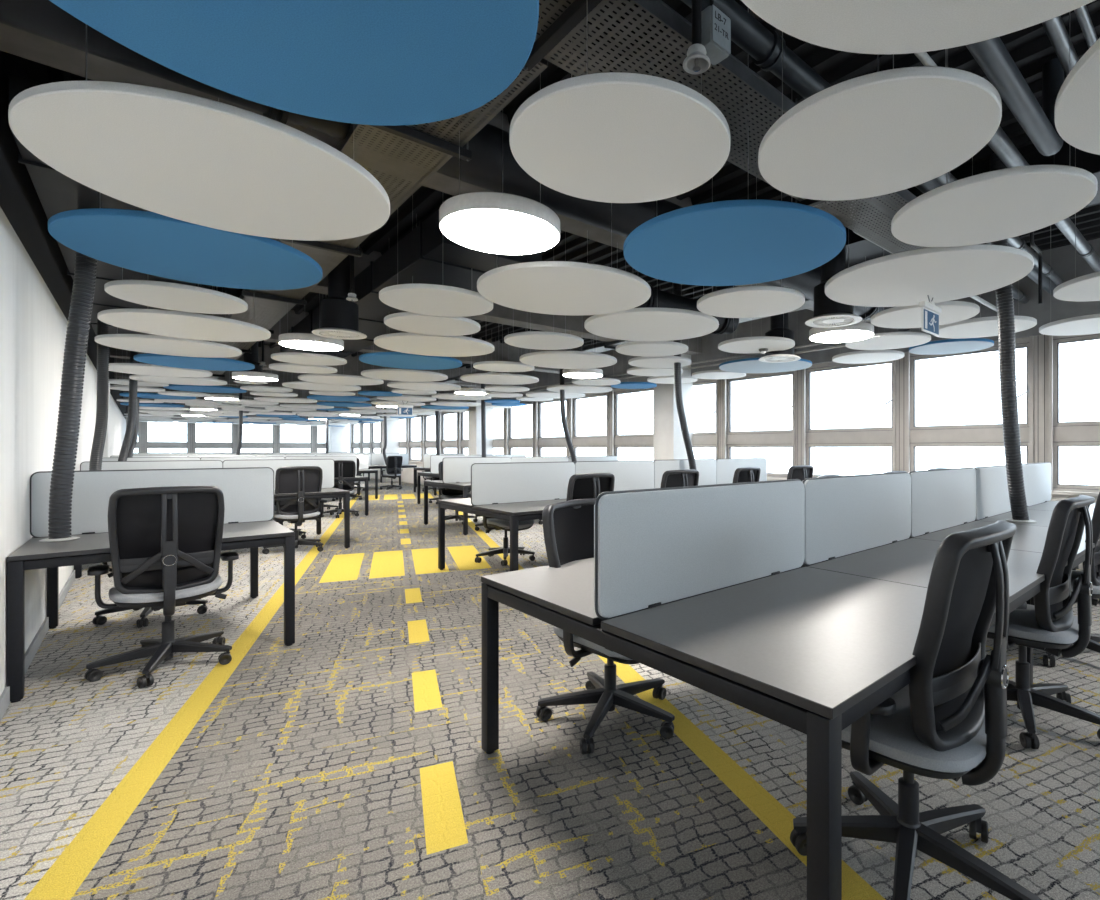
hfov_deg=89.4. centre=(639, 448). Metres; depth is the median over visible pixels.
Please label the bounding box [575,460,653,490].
screen
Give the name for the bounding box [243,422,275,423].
ceiling disc
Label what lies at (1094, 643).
office chair
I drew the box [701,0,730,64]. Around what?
junction box
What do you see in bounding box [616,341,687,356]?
ceiling disc
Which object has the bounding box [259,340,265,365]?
sprinkler
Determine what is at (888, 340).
ceiling disc
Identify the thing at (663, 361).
ceiling disc
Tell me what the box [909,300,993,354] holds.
ceiling disc
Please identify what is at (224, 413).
ceiling disc
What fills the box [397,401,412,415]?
exit sign
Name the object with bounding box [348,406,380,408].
ceiling disc
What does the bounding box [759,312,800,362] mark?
ceiling vent
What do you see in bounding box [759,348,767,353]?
smoke detector
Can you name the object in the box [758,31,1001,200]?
ceiling disc
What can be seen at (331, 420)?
ceiling disc
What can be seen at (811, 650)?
desk
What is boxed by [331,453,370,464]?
screen
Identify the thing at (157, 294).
ceiling disc
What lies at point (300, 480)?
office chair
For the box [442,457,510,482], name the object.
screen
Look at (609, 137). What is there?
ceiling disc
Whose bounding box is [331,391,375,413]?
ceiling disc
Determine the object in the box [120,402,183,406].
ceiling disc
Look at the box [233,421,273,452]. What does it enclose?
window
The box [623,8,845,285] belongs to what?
ceiling disc
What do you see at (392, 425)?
column
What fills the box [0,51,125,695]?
wall
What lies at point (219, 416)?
ceiling disc
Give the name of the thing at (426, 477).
office chair
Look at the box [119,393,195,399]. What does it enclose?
ceiling disc
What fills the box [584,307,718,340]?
ceiling disc
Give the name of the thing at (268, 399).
ceiling disc
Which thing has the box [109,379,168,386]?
ceiling disc
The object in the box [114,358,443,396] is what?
ceiling beam
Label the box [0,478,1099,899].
floor
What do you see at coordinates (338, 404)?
ceiling disc
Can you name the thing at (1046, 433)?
window
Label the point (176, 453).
screen
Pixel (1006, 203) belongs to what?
ceiling disc
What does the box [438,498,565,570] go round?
desk
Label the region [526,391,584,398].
ceiling disc
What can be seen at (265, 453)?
screen
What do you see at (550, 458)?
screen
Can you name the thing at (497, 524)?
office chair
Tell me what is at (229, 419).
ceiling disc
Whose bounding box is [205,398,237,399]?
diffuser
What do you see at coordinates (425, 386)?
ceiling disc
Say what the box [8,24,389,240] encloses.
ceiling disc
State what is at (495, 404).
ceiling disc
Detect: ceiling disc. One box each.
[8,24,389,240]
[48,193,321,289]
[49,0,538,125]
[95,286,241,357]
[97,308,270,341]
[104,268,247,313]
[108,363,211,376]
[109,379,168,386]
[110,349,164,391]
[117,387,163,402]
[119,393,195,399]
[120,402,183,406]
[124,413,173,416]
[124,416,169,418]
[129,353,226,385]
[134,334,254,370]
[139,406,188,409]
[139,410,187,413]
[139,418,171,419]
[139,420,165,421]
[148,413,181,414]
[154,399,220,403]
[158,391,209,396]
[158,410,184,421]
[163,384,246,392]
[165,416,191,417]
[173,419,212,421]
[183,415,226,417]
[185,403,244,407]
[186,418,226,419]
[188,397,238,412]
[189,393,222,413]
[199,403,245,415]
[199,421,233,422]
[216,383,278,404]
[219,416,247,417]
[222,385,273,411]
[224,413,255,414]
[229,419,267,420]
[240,386,292,391]
[242,404,279,407]
[243,411,280,419]
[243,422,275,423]
[248,421,283,422]
[249,411,295,414]
[250,391,297,396]
[252,407,284,424]
[254,397,316,402]
[256,414,299,416]
[265,373,316,410]
[269,363,336,373]
[270,402,305,421]
[271,320,346,365]
[279,417,304,418]
[280,404,333,408]
[282,382,360,390]
[283,419,319,420]
[287,422,318,423]
[292,390,337,414]
[296,424,325,425]
[297,414,339,416]
[298,374,383,384]
[307,395,369,401]
[309,390,354,395]
[309,421,331,422]
[314,417,351,418]
[316,423,342,424]
[317,385,371,406]
[317,401,348,410]
[324,419,358,421]
[328,422,359,423]
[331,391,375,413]
[341,415,379,417]
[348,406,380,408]
[348,418,382,420]
[351,409,396,412]
[358,391,401,395]
[359,352,461,369]
[361,344,447,381]
[371,368,424,405]
[371,400,394,419]
[374,332,493,356]
[377,395,435,401]
[377,414,416,416]
[379,209,492,316]
[384,194,479,335]
[387,381,460,390]
[392,389,436,394]
[395,412,434,414]
[413,408,441,411]
[421,405,468,409]
[430,401,480,406]
[432,369,490,399]
[441,409,469,411]
[460,319,538,384]
[473,361,533,371]
[477,203,650,314]
[480,384,510,407]
[483,392,522,397]
[484,384,519,403]
[485,385,529,391]
[492,403,524,405]
[504,232,583,349]
[509,0,730,202]
[516,396,552,400]
[519,312,616,368]
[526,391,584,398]
[547,384,611,392]
[572,349,620,385]
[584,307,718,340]
[611,382,656,388]
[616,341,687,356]
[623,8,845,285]
[627,367,682,375]
[628,284,690,367]
[647,375,697,383]
[692,334,745,378]
[697,153,804,317]
[718,286,794,353]
[719,357,811,372]
[741,0,1094,53]
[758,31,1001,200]
[825,157,1033,306]
[832,307,903,363]
[845,306,930,349]
[871,301,979,327]
[891,12,1097,246]
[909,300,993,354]
[936,294,1036,338]
[1039,314,1099,335]
[1053,148,1099,301]
[1054,38,1099,154]
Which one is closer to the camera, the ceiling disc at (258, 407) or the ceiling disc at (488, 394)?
the ceiling disc at (488, 394)
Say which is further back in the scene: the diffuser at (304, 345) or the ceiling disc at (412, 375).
the ceiling disc at (412, 375)
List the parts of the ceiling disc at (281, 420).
felt panel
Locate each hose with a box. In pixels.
[39,251,96,541]
[89,318,108,469]
[118,351,137,460]
[128,361,139,456]
[236,386,242,454]
[326,401,328,452]
[382,400,386,464]
[435,391,439,454]
[481,384,485,456]
[559,349,576,461]
[673,283,696,469]
[990,153,1035,522]
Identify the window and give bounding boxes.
[126,417,139,452]
[140,418,187,452]
[188,420,232,452]
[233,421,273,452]
[274,425,311,451]
[312,426,325,451]
[350,422,358,452]
[359,423,368,452]
[369,423,379,452]
[380,422,381,452]
[399,418,405,447]
[406,415,420,461]
[421,412,435,461]
[439,411,456,453]
[457,409,467,454]
[493,408,502,447]
[503,401,531,454]
[532,398,565,456]
[566,392,605,456]
[606,388,652,460]
[693,379,715,446]
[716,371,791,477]
[792,361,892,477]
[893,337,1028,472]
[1029,333,1099,492]
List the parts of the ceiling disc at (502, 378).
felt panel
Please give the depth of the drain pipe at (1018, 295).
5.99 m
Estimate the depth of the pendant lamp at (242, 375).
8.29 m
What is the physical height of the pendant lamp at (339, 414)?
1.133 m
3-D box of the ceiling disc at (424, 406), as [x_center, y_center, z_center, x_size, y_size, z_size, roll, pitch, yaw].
[-5.151,-1.650,14.493,1.200,1.130,1.200,0,0,30]
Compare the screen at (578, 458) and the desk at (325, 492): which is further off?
the screen at (578, 458)
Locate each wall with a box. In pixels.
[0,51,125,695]
[126,402,325,421]
[350,238,1099,420]
[361,461,1098,568]
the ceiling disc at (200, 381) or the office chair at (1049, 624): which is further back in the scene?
the ceiling disc at (200, 381)
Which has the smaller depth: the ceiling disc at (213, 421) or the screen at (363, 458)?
the screen at (363, 458)
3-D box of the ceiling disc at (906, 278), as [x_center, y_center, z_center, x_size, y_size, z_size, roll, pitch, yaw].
[1.843,-1.650,3.591,1.200,1.130,1.200,0,0,39]
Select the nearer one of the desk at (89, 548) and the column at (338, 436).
the desk at (89, 548)
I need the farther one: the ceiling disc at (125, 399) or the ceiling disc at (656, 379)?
the ceiling disc at (125, 399)
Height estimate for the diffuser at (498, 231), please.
0.005 m
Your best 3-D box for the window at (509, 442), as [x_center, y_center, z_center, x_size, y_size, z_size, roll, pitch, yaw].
[-3.218,-0.400,14.765,0.190,1.760,1.552,0,0,-42]
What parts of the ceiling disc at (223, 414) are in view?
felt panel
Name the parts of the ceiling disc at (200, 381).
felt panel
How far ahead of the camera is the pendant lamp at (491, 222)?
2.64 m
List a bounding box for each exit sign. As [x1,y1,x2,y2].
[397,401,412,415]
[919,295,941,336]
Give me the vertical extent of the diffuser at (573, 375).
0.005 m
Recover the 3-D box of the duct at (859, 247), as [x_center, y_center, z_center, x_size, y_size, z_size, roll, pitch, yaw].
[2.461,-1.978,4.729,0.630,0.305,2.700,0,0,-42]
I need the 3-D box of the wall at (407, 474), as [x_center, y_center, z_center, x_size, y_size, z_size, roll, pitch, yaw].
[-1.917,0.870,13.382,0.360,0.820,37.800,0,0,-42]
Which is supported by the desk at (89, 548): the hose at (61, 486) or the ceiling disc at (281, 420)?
the hose at (61, 486)
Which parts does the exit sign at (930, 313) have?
plate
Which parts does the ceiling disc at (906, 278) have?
felt panel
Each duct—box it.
[0,0,911,330]
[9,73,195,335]
[280,209,541,357]
[635,284,738,334]
[819,141,1099,267]
[965,37,1063,155]
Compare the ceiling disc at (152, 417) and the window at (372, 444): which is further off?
the window at (372, 444)
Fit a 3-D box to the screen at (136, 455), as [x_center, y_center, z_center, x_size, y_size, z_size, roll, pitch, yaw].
[-10.459,0.358,11.703,1.248,0.443,0.042,0,0,-42]
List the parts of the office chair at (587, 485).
frame, backrest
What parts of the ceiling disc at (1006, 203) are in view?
felt panel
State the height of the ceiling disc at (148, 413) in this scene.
1.130 m
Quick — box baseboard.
[0,569,74,720]
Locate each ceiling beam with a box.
[0,23,870,323]
[110,340,500,386]
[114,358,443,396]
[119,378,387,403]
[123,391,350,409]
[190,310,559,373]
[270,238,701,354]
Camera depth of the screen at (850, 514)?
2.84 m
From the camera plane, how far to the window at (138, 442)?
22.25 m
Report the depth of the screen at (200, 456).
12.51 m
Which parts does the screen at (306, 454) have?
fabric panel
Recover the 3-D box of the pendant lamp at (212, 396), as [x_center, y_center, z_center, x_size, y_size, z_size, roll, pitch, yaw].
[-9.069,-1.649,11.890,0.590,1.133,0.590,0,0,-42]
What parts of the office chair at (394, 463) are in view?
backrest, frame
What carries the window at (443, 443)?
in the wall at (407, 474)
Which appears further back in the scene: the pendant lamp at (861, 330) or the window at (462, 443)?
the window at (462, 443)
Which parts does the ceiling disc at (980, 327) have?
felt panel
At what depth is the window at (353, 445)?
26.48 m
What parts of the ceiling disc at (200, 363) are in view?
felt panel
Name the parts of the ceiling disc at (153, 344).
felt panel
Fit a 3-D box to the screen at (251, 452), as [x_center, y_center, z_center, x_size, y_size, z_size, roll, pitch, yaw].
[-14.981,0.358,22.101,1.208,0.443,0.042,0,0,-42]
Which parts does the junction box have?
lid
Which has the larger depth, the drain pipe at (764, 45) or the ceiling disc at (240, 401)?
the ceiling disc at (240, 401)
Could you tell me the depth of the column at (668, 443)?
9.94 m
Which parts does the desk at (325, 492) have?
leg, frame, leg, leg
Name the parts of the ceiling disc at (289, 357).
felt panel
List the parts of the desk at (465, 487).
leg, frame, leg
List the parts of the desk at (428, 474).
leg, frame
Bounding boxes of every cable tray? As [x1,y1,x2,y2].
[172,58,547,403]
[355,288,813,402]
[523,0,987,253]
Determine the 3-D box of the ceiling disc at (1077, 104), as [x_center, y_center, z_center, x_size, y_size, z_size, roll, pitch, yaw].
[1.845,-1.650,1.445,1.200,1.130,1.200,0,0,-44]
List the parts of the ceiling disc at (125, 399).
felt panel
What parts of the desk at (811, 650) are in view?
leg, frame, leg, leg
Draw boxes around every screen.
[30,467,273,537]
[80,460,222,470]
[102,457,199,460]
[110,455,187,457]
[133,453,173,453]
[133,454,179,455]
[176,453,221,454]
[181,454,234,455]
[188,455,255,457]
[200,456,284,461]
[222,453,264,454]
[223,459,333,489]
[240,454,284,454]
[251,452,285,452]
[256,454,315,456]
[265,453,301,453]
[285,453,328,454]
[285,456,356,475]
[286,452,318,452]
[316,454,368,468]
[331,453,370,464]
[371,453,408,464]
[424,454,463,467]
[430,455,480,472]
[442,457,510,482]
[471,461,574,505]
[481,454,525,457]
[511,456,568,462]
[568,456,617,461]
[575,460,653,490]
[594,479,804,619]
[654,459,715,487]
[716,458,766,483]
[802,472,910,565]
[909,467,975,537]
[975,465,1010,520]
[1022,462,1050,506]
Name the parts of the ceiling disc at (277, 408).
felt panel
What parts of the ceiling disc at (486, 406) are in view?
felt panel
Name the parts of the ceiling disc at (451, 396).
felt panel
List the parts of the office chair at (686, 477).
backrest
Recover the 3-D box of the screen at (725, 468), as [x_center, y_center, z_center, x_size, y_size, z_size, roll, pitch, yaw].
[1.501,0.358,8.050,1.208,0.443,0.042,0,0,-42]
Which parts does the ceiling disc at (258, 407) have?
felt panel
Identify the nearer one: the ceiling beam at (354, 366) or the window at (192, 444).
the ceiling beam at (354, 366)
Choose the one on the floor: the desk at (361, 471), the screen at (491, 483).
the desk at (361, 471)
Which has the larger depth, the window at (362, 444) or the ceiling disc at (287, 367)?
the window at (362, 444)
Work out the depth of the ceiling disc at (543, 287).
3.68 m
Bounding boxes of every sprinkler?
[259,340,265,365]
[346,256,357,301]
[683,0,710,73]
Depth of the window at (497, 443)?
15.63 m
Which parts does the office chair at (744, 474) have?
backrest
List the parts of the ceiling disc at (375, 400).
felt panel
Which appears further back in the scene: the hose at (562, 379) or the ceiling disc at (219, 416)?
the ceiling disc at (219, 416)
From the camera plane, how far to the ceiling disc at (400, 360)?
6.79 m
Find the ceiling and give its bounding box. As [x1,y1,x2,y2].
[22,0,1099,370]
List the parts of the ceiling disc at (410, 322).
felt panel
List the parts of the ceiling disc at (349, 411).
felt panel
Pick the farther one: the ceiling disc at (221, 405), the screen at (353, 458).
the ceiling disc at (221, 405)
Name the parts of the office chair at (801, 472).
backrest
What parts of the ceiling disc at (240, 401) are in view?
felt panel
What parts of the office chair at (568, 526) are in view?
frame, backrest, adjustment lever, armrest, seat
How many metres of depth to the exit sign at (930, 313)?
3.87 m
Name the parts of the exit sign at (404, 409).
plate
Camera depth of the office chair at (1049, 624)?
2.43 m
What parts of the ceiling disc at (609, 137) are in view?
felt panel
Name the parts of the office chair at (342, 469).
backrest, frame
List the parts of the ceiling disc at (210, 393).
felt panel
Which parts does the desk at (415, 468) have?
leg, frame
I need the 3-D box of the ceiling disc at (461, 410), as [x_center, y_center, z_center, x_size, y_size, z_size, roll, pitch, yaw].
[-5.274,-1.650,15.668,0.800,1.130,0.800,0,0,0]
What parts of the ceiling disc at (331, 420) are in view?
felt panel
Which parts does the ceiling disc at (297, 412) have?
felt panel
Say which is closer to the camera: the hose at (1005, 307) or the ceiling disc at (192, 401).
the hose at (1005, 307)
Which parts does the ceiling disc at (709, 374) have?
felt panel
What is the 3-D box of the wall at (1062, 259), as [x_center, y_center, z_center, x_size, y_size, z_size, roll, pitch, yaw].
[-1.895,-1.750,13.402,0.300,0.940,37.800,0,0,-42]
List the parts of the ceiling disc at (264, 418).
felt panel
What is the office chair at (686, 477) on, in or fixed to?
on the floor
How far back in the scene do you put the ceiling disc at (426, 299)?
4.00 m
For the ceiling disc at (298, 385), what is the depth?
9.51 m
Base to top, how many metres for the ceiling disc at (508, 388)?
1.130 m
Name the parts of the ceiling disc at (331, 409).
felt panel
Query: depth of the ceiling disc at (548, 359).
6.67 m
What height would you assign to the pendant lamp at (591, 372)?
1.133 m
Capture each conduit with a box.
[395,332,883,409]
[464,344,845,401]
[914,52,937,66]
[1042,16,1078,75]
[1074,5,1097,47]
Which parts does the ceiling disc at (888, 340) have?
felt panel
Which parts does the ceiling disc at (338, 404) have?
felt panel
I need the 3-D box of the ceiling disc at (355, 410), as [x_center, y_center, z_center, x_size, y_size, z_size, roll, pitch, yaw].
[-7.665,-1.650,15.794,1.200,1.130,1.200,0,0,-22]
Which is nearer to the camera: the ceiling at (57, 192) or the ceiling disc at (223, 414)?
the ceiling at (57, 192)
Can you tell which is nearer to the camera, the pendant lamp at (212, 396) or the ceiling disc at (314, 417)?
the pendant lamp at (212, 396)
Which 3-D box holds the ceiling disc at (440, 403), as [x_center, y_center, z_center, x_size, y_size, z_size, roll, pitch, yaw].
[-4.488,-1.650,13.399,1.200,1.130,1.200,0,0,24]
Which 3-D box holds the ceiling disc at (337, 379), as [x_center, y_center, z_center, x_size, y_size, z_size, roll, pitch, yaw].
[-4.758,-1.650,8.753,1.200,1.130,1.200,0,0,10]
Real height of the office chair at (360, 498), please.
1.070 m
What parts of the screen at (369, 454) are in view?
fabric panel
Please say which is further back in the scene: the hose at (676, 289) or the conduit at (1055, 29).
the hose at (676, 289)
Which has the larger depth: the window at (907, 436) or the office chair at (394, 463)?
the office chair at (394, 463)
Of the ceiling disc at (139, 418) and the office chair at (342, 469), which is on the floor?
the office chair at (342, 469)
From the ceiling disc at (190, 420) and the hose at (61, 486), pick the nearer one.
the hose at (61, 486)
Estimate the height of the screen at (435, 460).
0.443 m
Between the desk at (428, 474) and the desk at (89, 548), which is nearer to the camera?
the desk at (89, 548)
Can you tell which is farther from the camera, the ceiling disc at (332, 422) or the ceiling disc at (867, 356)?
the ceiling disc at (332, 422)
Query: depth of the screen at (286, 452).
22.88 m
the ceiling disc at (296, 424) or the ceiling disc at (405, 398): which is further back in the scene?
the ceiling disc at (296, 424)
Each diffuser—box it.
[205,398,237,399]
[233,376,276,380]
[280,341,342,350]
[442,209,557,254]
[455,392,484,394]
[563,373,601,377]
[810,330,872,342]
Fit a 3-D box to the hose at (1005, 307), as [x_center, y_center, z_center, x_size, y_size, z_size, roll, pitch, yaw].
[2.742,-0.792,4.057,0.408,2.691,0.190,0,0,-18]
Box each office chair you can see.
[84,486,238,688]
[92,562,207,627]
[262,466,326,553]
[274,501,305,538]
[321,460,359,517]
[324,504,338,508]
[332,458,361,500]
[380,456,402,489]
[422,471,437,491]
[429,477,442,503]
[436,462,477,524]
[475,516,534,565]
[475,523,490,532]
[536,498,674,753]
[544,473,614,542]
[660,469,698,487]
[733,467,760,482]
[787,465,813,481]
[790,520,1041,899]
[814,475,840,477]
[987,495,1099,748]
[1043,492,1099,666]
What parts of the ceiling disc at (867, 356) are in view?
felt panel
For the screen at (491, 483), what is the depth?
5.56 m
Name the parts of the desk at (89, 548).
leg, leg, frame, leg, leg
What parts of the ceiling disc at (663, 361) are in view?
felt panel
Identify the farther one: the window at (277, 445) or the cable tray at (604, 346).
the window at (277, 445)
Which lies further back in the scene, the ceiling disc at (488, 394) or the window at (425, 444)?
the window at (425, 444)
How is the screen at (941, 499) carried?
on the desk at (811, 650)
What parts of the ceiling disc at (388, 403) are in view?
felt panel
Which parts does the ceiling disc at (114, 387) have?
felt panel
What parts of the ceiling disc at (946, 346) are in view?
felt panel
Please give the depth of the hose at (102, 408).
5.96 m
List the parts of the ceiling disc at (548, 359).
felt panel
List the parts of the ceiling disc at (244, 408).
felt panel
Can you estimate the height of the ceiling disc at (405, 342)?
1.130 m
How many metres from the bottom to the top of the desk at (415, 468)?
0.740 m
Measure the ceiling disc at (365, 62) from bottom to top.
1.130 m
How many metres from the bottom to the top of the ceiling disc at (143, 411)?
1.130 m
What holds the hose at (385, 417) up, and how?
on the desk at (370, 466)
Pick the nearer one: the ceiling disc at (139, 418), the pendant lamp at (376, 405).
the pendant lamp at (376, 405)
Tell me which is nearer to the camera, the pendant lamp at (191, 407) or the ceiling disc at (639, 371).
the ceiling disc at (639, 371)
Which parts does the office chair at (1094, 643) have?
seat, frame, backrest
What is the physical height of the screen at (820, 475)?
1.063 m
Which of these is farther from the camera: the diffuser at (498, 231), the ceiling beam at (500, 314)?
the ceiling beam at (500, 314)
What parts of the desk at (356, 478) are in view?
frame, leg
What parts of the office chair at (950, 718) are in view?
armrest, seat, frame, backrest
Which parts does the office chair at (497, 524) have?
armrest, seat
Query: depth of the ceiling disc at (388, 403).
13.07 m
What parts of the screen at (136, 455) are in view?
fabric panel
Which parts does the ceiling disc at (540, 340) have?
felt panel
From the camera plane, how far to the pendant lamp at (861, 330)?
5.18 m
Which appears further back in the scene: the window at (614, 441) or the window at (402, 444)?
the window at (402, 444)
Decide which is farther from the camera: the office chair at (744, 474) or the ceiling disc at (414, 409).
the ceiling disc at (414, 409)
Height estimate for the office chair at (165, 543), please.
1.063 m
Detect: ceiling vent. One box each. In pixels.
[233,341,267,383]
[312,240,366,339]
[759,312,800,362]
[805,200,861,327]
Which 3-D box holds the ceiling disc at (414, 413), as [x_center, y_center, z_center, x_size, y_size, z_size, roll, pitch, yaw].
[-6.896,-1.650,16.863,1.200,1.130,1.200,0,0,-2]
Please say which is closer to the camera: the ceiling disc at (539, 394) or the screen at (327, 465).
the screen at (327, 465)
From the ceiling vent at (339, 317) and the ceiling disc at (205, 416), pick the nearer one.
the ceiling vent at (339, 317)
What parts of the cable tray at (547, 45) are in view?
threaded rod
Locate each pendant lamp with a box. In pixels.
[182,413,204,415]
[190,406,216,409]
[205,394,238,399]
[232,371,277,380]
[279,292,343,350]
[339,414,359,415]
[376,405,396,407]
[439,16,559,254]
[454,357,485,394]
[563,330,602,377]
[809,256,873,342]
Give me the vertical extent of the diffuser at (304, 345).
0.005 m
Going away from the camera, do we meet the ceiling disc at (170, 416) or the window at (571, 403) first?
the window at (571, 403)
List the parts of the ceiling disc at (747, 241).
felt panel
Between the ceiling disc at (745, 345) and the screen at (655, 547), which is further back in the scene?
the ceiling disc at (745, 345)
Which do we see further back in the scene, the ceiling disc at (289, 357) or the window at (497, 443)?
the window at (497, 443)
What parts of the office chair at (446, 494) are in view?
frame, backrest, seat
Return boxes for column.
[328,411,347,451]
[382,407,398,481]
[468,386,492,492]
[653,354,692,461]
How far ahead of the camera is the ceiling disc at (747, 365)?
7.21 m
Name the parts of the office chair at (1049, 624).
armrest, seat, frame, backrest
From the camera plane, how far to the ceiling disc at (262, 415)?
18.05 m
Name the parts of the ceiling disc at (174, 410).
felt panel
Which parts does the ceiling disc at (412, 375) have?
felt panel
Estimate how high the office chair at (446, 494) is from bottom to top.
1.070 m
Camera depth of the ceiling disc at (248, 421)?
21.64 m
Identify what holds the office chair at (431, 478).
on the floor
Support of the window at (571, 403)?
in the wall at (407, 474)
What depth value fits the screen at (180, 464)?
6.38 m
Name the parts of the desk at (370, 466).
frame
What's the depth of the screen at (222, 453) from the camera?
18.64 m
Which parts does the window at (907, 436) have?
handle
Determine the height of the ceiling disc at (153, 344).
1.130 m
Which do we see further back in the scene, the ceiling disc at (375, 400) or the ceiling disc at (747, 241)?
the ceiling disc at (375, 400)
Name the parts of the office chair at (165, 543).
armrest, seat, frame, backrest, adjustment lever, armrest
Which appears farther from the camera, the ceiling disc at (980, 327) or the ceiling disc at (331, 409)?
the ceiling disc at (331, 409)
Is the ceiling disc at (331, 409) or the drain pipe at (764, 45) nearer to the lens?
the drain pipe at (764, 45)
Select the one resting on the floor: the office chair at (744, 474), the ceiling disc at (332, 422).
the office chair at (744, 474)
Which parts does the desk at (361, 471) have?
frame, leg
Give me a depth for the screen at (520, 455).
13.39 m
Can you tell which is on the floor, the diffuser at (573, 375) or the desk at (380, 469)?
the desk at (380, 469)
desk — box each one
[7,520,294,702]
[74,488,349,578]
[334,476,367,515]
[357,469,377,498]
[368,465,416,486]
[368,469,381,482]
[414,467,436,495]
[417,472,446,509]
[424,480,470,534]
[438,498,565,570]
[481,501,1099,899]
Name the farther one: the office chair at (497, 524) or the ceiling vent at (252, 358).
the ceiling vent at (252, 358)
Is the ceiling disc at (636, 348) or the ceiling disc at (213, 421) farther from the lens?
the ceiling disc at (213, 421)
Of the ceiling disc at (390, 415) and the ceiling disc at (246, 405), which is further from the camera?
the ceiling disc at (390, 415)
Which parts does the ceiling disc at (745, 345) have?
felt panel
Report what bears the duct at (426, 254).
hanging from the ceiling beam at (500, 314)
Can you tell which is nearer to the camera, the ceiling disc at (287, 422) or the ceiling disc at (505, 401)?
the ceiling disc at (505, 401)
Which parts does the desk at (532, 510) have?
leg, frame, leg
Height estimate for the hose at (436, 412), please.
2.683 m
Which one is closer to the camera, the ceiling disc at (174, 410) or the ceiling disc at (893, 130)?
the ceiling disc at (893, 130)
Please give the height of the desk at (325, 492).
0.740 m
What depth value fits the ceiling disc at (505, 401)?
12.52 m
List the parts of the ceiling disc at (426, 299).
felt panel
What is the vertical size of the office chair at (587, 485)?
1.063 m
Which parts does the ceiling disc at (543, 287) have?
felt panel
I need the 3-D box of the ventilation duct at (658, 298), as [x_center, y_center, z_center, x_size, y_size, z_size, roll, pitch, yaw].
[0.334,-1.580,6.107,2.100,0.360,0.366,0,0,-42]
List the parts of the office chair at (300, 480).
seat, backrest, frame, armrest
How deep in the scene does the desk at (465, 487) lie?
8.59 m
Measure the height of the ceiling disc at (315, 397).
1.130 m
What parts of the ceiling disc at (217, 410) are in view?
felt panel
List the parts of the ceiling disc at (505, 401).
felt panel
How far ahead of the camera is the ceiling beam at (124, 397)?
21.22 m
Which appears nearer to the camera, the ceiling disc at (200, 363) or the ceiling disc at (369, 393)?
the ceiling disc at (200, 363)
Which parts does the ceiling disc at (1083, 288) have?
felt panel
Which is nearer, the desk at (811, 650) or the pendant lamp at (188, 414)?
the desk at (811, 650)
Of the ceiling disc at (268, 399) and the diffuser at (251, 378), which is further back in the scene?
the ceiling disc at (268, 399)
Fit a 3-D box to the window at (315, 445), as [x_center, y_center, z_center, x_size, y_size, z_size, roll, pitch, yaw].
[-15.561,-0.400,26.637,0.707,1.760,0.190,0,0,-42]
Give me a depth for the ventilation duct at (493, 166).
3.05 m
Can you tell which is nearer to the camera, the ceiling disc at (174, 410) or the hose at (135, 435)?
the hose at (135, 435)
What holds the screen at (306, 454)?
on the desk at (361, 471)
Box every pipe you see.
[681,0,1056,296]
[850,201,997,311]
[866,197,1028,303]
[935,172,1065,285]
[987,125,1099,271]
[1029,231,1041,303]
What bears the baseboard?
attached to the wall at (36, 287)
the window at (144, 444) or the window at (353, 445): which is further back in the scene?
the window at (353, 445)
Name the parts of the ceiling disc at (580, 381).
felt panel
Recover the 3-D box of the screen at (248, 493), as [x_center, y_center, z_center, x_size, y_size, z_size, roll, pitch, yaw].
[-3.244,0.358,3.748,1.248,0.443,0.042,0,0,-42]
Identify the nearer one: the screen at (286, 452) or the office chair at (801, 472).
the office chair at (801, 472)
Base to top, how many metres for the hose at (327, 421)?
2.680 m
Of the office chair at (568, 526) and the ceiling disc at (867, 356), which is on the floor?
the office chair at (568, 526)
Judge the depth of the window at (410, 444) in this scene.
20.81 m
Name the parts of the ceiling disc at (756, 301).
felt panel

